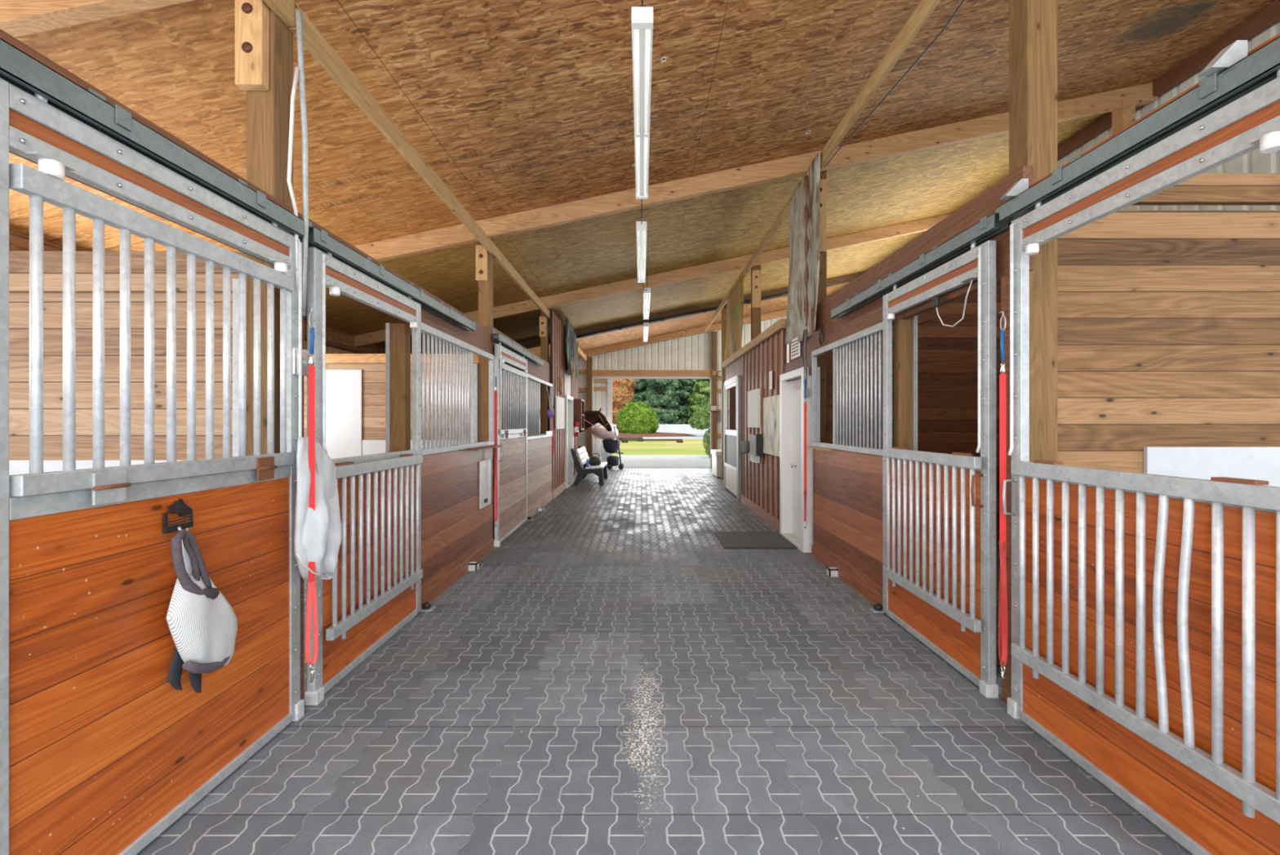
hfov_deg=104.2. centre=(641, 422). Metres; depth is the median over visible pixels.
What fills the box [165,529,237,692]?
mask
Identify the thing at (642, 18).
strip light
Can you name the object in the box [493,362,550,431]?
wall
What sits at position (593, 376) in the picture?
trim
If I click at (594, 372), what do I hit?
header beam
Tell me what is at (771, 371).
plate
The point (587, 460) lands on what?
water bottle
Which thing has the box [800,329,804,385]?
cable bundle
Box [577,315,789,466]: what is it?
wall
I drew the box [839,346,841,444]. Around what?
metal bar
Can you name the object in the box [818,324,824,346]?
cord tangle
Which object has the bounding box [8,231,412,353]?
wall
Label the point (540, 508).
door stop
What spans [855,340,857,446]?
bar
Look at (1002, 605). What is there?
strap
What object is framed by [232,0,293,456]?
wooden post
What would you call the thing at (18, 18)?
rafter
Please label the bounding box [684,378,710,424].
conifer tree
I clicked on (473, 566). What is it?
door stop
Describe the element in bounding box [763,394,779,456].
artwork
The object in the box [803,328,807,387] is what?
cable bundle
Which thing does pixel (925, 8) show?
girder
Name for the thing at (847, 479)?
wall
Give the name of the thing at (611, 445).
pushchair
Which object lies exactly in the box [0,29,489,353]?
header board
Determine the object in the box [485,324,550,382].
header board
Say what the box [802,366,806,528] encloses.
strap
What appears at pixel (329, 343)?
beam
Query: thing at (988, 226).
door track
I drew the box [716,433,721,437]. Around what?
wall girt
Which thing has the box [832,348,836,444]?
bar
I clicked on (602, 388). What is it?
sliding barn door
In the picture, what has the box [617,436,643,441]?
pole
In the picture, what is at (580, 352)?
girder
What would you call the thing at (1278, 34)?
header board
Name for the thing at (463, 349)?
metal bar
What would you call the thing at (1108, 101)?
rafter
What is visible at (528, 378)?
air vent
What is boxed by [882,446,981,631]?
grille
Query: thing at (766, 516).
baseboard
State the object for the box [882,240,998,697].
door
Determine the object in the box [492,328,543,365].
door track
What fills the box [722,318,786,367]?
wall plate
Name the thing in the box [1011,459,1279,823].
grille
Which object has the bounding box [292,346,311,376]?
box
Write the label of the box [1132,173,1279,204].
wooden beam
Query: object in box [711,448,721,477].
storage bin
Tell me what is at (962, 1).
cable
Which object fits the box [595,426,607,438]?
lead rope
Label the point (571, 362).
bundle
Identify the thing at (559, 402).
board
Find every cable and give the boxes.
[286,66,299,291]
[640,199,642,223]
[825,0,964,165]
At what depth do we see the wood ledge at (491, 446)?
5.43 m
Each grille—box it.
[8,164,293,505]
[325,453,422,639]
[499,362,527,438]
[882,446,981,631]
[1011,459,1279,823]
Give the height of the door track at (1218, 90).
0.185 m
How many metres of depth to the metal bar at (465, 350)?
5.23 m
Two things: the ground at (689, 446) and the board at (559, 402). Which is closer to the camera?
the board at (559, 402)
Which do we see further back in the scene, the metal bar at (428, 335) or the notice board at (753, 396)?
the notice board at (753, 396)
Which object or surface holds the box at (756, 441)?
attached to the wall at (847, 479)
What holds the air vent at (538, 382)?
in the wall at (540, 493)
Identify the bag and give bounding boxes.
[293,436,342,578]
[588,453,602,465]
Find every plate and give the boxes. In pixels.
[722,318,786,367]
[768,370,772,389]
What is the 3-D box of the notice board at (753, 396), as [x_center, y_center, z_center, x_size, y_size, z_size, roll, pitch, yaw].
[1.950,-0.245,8.655,0.050,0.650,0.790,0,0,0]
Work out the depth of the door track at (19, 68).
1.73 m
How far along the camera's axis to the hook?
1.92 m
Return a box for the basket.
[606,455,619,466]
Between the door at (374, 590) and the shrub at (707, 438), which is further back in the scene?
the shrub at (707, 438)
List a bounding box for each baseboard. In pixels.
[551,471,577,498]
[739,493,779,531]
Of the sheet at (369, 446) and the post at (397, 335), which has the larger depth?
the sheet at (369, 446)
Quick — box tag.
[661,57,666,62]
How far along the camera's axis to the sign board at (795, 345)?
6.52 m
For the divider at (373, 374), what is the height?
2.420 m
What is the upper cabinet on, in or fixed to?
attached to the wall at (540, 493)
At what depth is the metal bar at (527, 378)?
8.03 m
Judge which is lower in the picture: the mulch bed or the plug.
the mulch bed
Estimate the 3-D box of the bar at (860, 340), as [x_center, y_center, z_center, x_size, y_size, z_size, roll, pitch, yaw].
[2.010,-0.275,4.572,0.022,0.990,0.022,0,0,-23]
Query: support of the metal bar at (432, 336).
in the stall front
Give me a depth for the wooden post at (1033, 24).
2.87 m
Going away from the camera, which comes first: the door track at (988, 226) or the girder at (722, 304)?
the door track at (988, 226)
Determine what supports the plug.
hanging from the door at (939, 509)
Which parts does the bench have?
frame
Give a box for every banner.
[565,316,577,377]
[724,274,743,360]
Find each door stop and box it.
[468,561,479,570]
[537,506,543,511]
[826,566,838,576]
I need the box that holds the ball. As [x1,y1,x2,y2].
[546,408,554,417]
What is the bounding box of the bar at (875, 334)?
[874,333,877,448]
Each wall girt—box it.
[577,369,586,373]
[577,387,586,391]
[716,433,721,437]
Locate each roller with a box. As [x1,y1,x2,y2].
[419,601,435,611]
[527,515,533,520]
[869,602,884,612]
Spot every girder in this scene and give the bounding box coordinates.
[262,0,294,26]
[488,241,550,318]
[577,346,586,360]
[705,298,725,331]
[724,269,745,303]
[744,195,791,274]
[820,0,940,169]
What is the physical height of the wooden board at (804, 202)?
2.029 m
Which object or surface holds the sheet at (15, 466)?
attached to the divider at (19, 302)
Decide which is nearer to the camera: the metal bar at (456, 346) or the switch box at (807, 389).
the metal bar at (456, 346)
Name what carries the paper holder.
attached to the wall at (847, 479)
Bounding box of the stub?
[1111,98,1135,135]
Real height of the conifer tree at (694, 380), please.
19.056 m
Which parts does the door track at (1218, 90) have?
track bracket, track bracket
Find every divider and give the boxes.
[8,292,232,459]
[303,363,473,439]
[493,380,511,497]
[1057,210,1279,473]
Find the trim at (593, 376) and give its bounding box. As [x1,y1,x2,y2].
[591,375,711,466]
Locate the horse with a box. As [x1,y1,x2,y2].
[578,408,612,433]
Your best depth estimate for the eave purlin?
5.69 m
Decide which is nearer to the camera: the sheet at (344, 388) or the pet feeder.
the sheet at (344, 388)
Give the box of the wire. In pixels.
[935,280,973,326]
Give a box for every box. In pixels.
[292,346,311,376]
[719,409,721,421]
[749,434,764,455]
[803,387,809,396]
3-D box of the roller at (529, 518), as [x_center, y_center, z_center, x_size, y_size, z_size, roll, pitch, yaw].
[-1.780,1.518,7.933,0.100,0.065,0.074,0,0,0]
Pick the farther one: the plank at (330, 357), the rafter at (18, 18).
the plank at (330, 357)
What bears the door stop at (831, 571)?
on the floor
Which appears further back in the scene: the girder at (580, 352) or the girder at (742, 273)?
the girder at (580, 352)
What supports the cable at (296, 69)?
attached to the conduit pipe at (298, 13)
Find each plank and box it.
[8,250,246,292]
[325,353,478,363]
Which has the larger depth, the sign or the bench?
the sign
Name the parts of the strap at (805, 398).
blue cord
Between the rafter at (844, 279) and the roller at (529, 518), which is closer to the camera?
the roller at (529, 518)
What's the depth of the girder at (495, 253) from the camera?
7.56 m
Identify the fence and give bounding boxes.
[612,423,710,433]
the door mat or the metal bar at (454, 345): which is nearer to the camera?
the metal bar at (454, 345)
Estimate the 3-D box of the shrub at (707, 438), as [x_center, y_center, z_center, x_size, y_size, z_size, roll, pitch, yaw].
[3.105,0.899,22.290,0.765,1.302,0.678,0,0,0]
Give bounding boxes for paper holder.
[750,453,759,462]
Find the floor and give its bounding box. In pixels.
[136,466,1193,854]
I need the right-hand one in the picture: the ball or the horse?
the horse
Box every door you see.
[0,78,304,854]
[304,247,422,704]
[493,341,527,546]
[564,394,573,488]
[593,378,612,465]
[723,375,741,500]
[779,366,820,552]
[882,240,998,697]
[1002,68,1279,854]
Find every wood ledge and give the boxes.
[466,444,502,450]
[806,446,832,450]
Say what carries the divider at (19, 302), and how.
on the floor
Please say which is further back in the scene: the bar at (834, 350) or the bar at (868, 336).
the bar at (834, 350)
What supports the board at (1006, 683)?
on the floor
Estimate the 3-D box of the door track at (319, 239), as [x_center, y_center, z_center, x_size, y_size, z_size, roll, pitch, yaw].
[-1.819,-1.055,4.015,0.101,0.150,2.630,0,0,0]
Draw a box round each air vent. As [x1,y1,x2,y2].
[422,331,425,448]
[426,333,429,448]
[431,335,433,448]
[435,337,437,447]
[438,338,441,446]
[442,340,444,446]
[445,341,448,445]
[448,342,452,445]
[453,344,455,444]
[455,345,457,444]
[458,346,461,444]
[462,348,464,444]
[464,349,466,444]
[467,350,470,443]
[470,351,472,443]
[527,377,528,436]
[528,377,528,435]
[528,378,530,435]
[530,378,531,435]
[531,379,532,435]
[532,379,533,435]
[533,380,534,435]
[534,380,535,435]
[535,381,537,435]
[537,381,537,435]
[537,382,538,435]
[538,382,540,434]
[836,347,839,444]
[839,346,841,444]
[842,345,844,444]
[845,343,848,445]
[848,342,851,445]
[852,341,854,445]
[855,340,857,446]
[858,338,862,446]
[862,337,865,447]
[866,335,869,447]
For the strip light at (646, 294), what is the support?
hanging from the ceiling
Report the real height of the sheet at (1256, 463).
1.360 m
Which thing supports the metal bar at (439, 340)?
in the stall front
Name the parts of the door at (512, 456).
drop rod, handle, board panel, rail, rail, rail, window rail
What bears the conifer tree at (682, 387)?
on the ground at (699, 435)
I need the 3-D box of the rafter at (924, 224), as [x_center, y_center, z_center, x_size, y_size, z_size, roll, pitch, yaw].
[0.325,-2.853,9.925,12.050,2.691,0.090,0,0,0]
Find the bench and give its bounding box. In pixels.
[570,445,608,484]
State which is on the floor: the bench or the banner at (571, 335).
the bench
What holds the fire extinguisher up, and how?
attached to the wall at (540, 493)
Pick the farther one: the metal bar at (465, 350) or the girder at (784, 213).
the girder at (784, 213)
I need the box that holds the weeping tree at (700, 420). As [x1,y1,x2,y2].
[687,400,710,430]
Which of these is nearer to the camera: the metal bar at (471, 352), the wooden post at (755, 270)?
the metal bar at (471, 352)
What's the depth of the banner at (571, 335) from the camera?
12.20 m
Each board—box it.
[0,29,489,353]
[300,315,303,699]
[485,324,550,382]
[555,395,564,429]
[747,388,760,427]
[785,151,820,345]
[789,165,1034,361]
[791,337,800,359]
[1000,273,1011,702]
[1028,33,1279,187]
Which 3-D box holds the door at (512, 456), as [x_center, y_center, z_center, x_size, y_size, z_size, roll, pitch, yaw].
[-1.794,0.242,7.050,0.113,2.615,1.620,0,0,0]
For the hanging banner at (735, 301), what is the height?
1.509 m
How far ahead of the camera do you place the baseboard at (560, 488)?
11.06 m
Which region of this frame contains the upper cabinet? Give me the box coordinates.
[573,399,584,430]
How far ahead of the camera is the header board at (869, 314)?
3.72 m
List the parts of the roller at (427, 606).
foot plate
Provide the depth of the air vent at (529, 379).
8.20 m
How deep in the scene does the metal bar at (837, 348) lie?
5.09 m
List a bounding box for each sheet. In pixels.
[8,459,186,475]
[325,369,362,458]
[362,440,473,455]
[1143,446,1279,486]
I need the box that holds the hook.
[162,497,193,533]
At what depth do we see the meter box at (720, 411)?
17.28 m
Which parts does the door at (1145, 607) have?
handle, drop rod, bumper knob, knob plate, rail, window rail, rail, rail, board panel, knob plate, bumper knob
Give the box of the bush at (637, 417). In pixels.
[616,401,658,433]
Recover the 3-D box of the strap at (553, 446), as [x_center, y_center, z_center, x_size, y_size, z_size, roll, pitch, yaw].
[-1.812,0.033,10.069,0.083,1.291,0.062,0,0,0]
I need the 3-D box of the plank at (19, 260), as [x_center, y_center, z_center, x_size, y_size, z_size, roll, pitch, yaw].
[-3.875,-0.830,2.739,3.610,0.220,0.037,0,0,0]
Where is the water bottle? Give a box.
[586,457,588,466]
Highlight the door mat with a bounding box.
[713,531,797,548]
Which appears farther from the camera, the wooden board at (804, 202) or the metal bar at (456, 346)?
the wooden board at (804, 202)
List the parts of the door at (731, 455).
frame post, rail, rail, kick panel, header panel, frame, frame post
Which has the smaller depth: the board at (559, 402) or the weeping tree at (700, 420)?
the board at (559, 402)
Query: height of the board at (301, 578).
2.370 m
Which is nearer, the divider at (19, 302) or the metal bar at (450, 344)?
the divider at (19, 302)
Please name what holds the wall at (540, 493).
on the floor
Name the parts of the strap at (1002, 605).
blue cord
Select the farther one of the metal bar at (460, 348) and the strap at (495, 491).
the strap at (495, 491)
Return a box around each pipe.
[295,9,308,315]
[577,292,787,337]
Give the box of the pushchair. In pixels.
[591,425,623,469]
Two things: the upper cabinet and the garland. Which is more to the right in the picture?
the upper cabinet
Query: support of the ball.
hanging from the cord
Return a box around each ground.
[606,454,710,466]
[612,438,709,454]
[642,433,710,438]
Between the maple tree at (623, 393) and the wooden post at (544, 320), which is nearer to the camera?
the wooden post at (544, 320)
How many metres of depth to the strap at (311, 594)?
2.50 m
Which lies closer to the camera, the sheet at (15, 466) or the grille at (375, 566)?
the sheet at (15, 466)
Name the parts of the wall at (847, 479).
rail, sill rail, board panel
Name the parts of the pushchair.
seat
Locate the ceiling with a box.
[8,0,1275,362]
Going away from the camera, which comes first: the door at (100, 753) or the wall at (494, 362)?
the door at (100, 753)
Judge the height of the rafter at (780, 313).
2.691 m
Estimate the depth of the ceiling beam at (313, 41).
3.55 m
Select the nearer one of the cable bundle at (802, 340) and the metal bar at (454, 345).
the metal bar at (454, 345)
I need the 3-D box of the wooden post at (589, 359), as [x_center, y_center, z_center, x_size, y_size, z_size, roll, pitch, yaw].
[-1.810,-0.365,17.330,0.180,3.830,0.140,0,0,0]
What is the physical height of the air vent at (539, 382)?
0.950 m
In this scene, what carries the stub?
attached to the rafter at (1108, 101)
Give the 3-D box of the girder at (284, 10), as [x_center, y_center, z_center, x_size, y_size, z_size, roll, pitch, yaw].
[-1.897,-2.210,1.550,0.045,0.140,2.290,0,0,0]
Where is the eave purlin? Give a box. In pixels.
[1057,0,1279,160]
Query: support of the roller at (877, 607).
on the floor
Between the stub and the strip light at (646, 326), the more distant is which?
the strip light at (646, 326)
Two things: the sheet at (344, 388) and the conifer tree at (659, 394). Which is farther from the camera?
the conifer tree at (659, 394)
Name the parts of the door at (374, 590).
drop rod, knob plate, bumper knob, board panel, rail, rail, window rail, rail, bumper knob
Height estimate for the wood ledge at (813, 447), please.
0.016 m
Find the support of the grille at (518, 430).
attached to the door at (512, 456)
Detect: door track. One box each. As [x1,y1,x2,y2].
[0,38,303,236]
[299,221,475,331]
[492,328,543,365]
[831,207,1008,318]
[999,36,1279,222]
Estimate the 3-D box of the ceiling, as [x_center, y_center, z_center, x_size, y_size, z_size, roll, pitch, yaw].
[0.300,-2.982,8.300,12.600,2.623,18.600,0,0,0]
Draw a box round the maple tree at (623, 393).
[612,378,635,424]
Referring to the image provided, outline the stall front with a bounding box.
[421,322,493,608]
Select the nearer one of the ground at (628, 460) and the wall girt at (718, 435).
the wall girt at (718, 435)
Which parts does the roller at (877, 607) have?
foot plate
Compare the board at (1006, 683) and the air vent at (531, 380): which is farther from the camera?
the air vent at (531, 380)
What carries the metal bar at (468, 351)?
in the stall front
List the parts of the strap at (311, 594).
blue cord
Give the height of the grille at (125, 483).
1.012 m
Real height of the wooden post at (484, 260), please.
4.016 m
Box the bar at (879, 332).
[878,331,881,448]
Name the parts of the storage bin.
lid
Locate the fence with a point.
(682, 428)
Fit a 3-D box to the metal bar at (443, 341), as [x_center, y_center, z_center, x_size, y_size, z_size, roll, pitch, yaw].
[-1.845,-0.275,4.646,0.022,0.990,0.022,0,0,23]
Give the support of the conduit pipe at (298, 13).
attached to the door track at (319, 239)
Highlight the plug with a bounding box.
[931,296,940,307]
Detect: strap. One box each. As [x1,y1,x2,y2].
[305,306,318,682]
[493,364,497,526]
[550,393,554,456]
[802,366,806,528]
[998,311,1008,678]
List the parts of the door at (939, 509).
bumper knob, window rail, rail, rail, board panel, rail, knob plate, handle, drop rod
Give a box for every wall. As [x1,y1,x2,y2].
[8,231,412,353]
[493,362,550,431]
[526,310,577,520]
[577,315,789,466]
[725,321,882,605]
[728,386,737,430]
[826,282,1000,539]
[1057,21,1279,210]
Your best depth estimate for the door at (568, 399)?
12.86 m
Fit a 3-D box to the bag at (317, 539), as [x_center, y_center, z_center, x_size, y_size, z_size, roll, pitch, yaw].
[-1.681,0.459,2.579,0.162,0.771,0.476,0,0,-7]
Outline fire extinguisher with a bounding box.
[573,417,579,435]
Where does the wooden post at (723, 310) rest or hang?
on the floor
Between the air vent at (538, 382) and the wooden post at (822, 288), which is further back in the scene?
the air vent at (538, 382)
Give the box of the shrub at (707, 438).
[702,429,710,457]
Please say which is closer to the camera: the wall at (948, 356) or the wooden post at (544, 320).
the wall at (948, 356)
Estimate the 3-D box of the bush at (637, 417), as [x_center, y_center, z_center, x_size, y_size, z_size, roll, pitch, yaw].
[-0.472,-0.311,60.008,5.208,4.649,5.042,0,0,0]
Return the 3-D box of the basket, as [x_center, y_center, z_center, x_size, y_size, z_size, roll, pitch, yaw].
[-0.970,1.280,16.900,0.440,0.340,0.440,0,0,0]
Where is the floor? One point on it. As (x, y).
(611, 677)
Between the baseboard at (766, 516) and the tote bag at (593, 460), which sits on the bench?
the tote bag at (593, 460)
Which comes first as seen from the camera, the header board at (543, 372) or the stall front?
the stall front
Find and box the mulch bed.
[617,431,697,436]
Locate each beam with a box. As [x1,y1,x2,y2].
[288,3,492,252]
[303,333,376,353]
[591,369,711,375]
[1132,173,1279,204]
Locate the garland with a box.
[558,376,563,395]
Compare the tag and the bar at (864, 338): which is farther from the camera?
the bar at (864, 338)
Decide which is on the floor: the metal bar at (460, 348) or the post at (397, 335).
the post at (397, 335)
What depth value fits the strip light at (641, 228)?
7.21 m
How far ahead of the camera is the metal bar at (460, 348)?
5.06 m
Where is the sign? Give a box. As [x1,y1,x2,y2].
[709,404,717,411]
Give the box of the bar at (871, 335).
[870,334,873,448]
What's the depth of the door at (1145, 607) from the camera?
1.90 m
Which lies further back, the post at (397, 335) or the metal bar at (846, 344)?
the metal bar at (846, 344)
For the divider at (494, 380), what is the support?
on the floor
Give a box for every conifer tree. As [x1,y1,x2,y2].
[632,378,647,402]
[642,378,680,424]
[668,378,694,424]
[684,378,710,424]
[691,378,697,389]
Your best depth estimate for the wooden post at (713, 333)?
17.26 m
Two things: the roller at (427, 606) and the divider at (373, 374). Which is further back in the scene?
the divider at (373, 374)
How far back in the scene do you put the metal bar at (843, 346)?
4.94 m
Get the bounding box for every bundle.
[570,360,573,380]
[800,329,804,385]
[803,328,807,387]
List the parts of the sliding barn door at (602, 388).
edge trim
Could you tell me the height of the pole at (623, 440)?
0.290 m
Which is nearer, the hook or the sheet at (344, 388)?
the hook
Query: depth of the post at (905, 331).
3.95 m
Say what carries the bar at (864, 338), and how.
in the wall at (847, 479)
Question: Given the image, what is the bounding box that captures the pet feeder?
[538,431,552,435]
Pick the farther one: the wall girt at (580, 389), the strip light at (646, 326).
the wall girt at (580, 389)
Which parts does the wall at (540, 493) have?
board panel, rail, sill rail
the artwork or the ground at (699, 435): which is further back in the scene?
the ground at (699, 435)
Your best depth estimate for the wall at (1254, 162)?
5.47 m
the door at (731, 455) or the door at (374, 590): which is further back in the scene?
the door at (731, 455)
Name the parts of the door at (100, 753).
knob plate, bumper knob, board panel, window rail, rail, rail, rail, knob plate, bumper knob, drop rod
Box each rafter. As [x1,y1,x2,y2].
[0,0,195,37]
[354,82,1158,262]
[354,213,951,347]
[466,271,866,353]
[548,309,786,362]
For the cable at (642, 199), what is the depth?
5.86 m
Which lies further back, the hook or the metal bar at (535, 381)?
the metal bar at (535, 381)
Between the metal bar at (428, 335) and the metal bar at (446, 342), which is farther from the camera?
the metal bar at (446, 342)
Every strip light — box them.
[631,4,653,199]
[635,221,646,282]
[643,287,650,319]
[643,322,648,342]
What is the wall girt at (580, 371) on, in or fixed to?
attached to the wall at (694, 352)
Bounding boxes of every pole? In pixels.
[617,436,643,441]
[622,439,683,442]
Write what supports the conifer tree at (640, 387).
on the ground at (699, 435)
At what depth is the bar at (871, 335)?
4.34 m
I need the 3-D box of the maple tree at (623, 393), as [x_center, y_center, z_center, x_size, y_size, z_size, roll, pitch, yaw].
[-4.290,-3.345,73.897,6.815,9.796,5.035,0,0,-10]
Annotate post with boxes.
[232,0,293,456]
[385,323,410,452]
[473,238,493,442]
[539,308,548,433]
[586,356,592,457]
[711,331,716,448]
[721,308,726,479]
[751,264,760,340]
[817,169,826,442]
[893,315,917,450]
[1008,0,1057,462]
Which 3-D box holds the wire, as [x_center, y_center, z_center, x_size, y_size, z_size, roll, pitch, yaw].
[1.990,-0.739,3.170,0.028,0.246,0.386,0,0,0]
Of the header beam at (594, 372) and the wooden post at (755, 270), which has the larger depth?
the header beam at (594, 372)

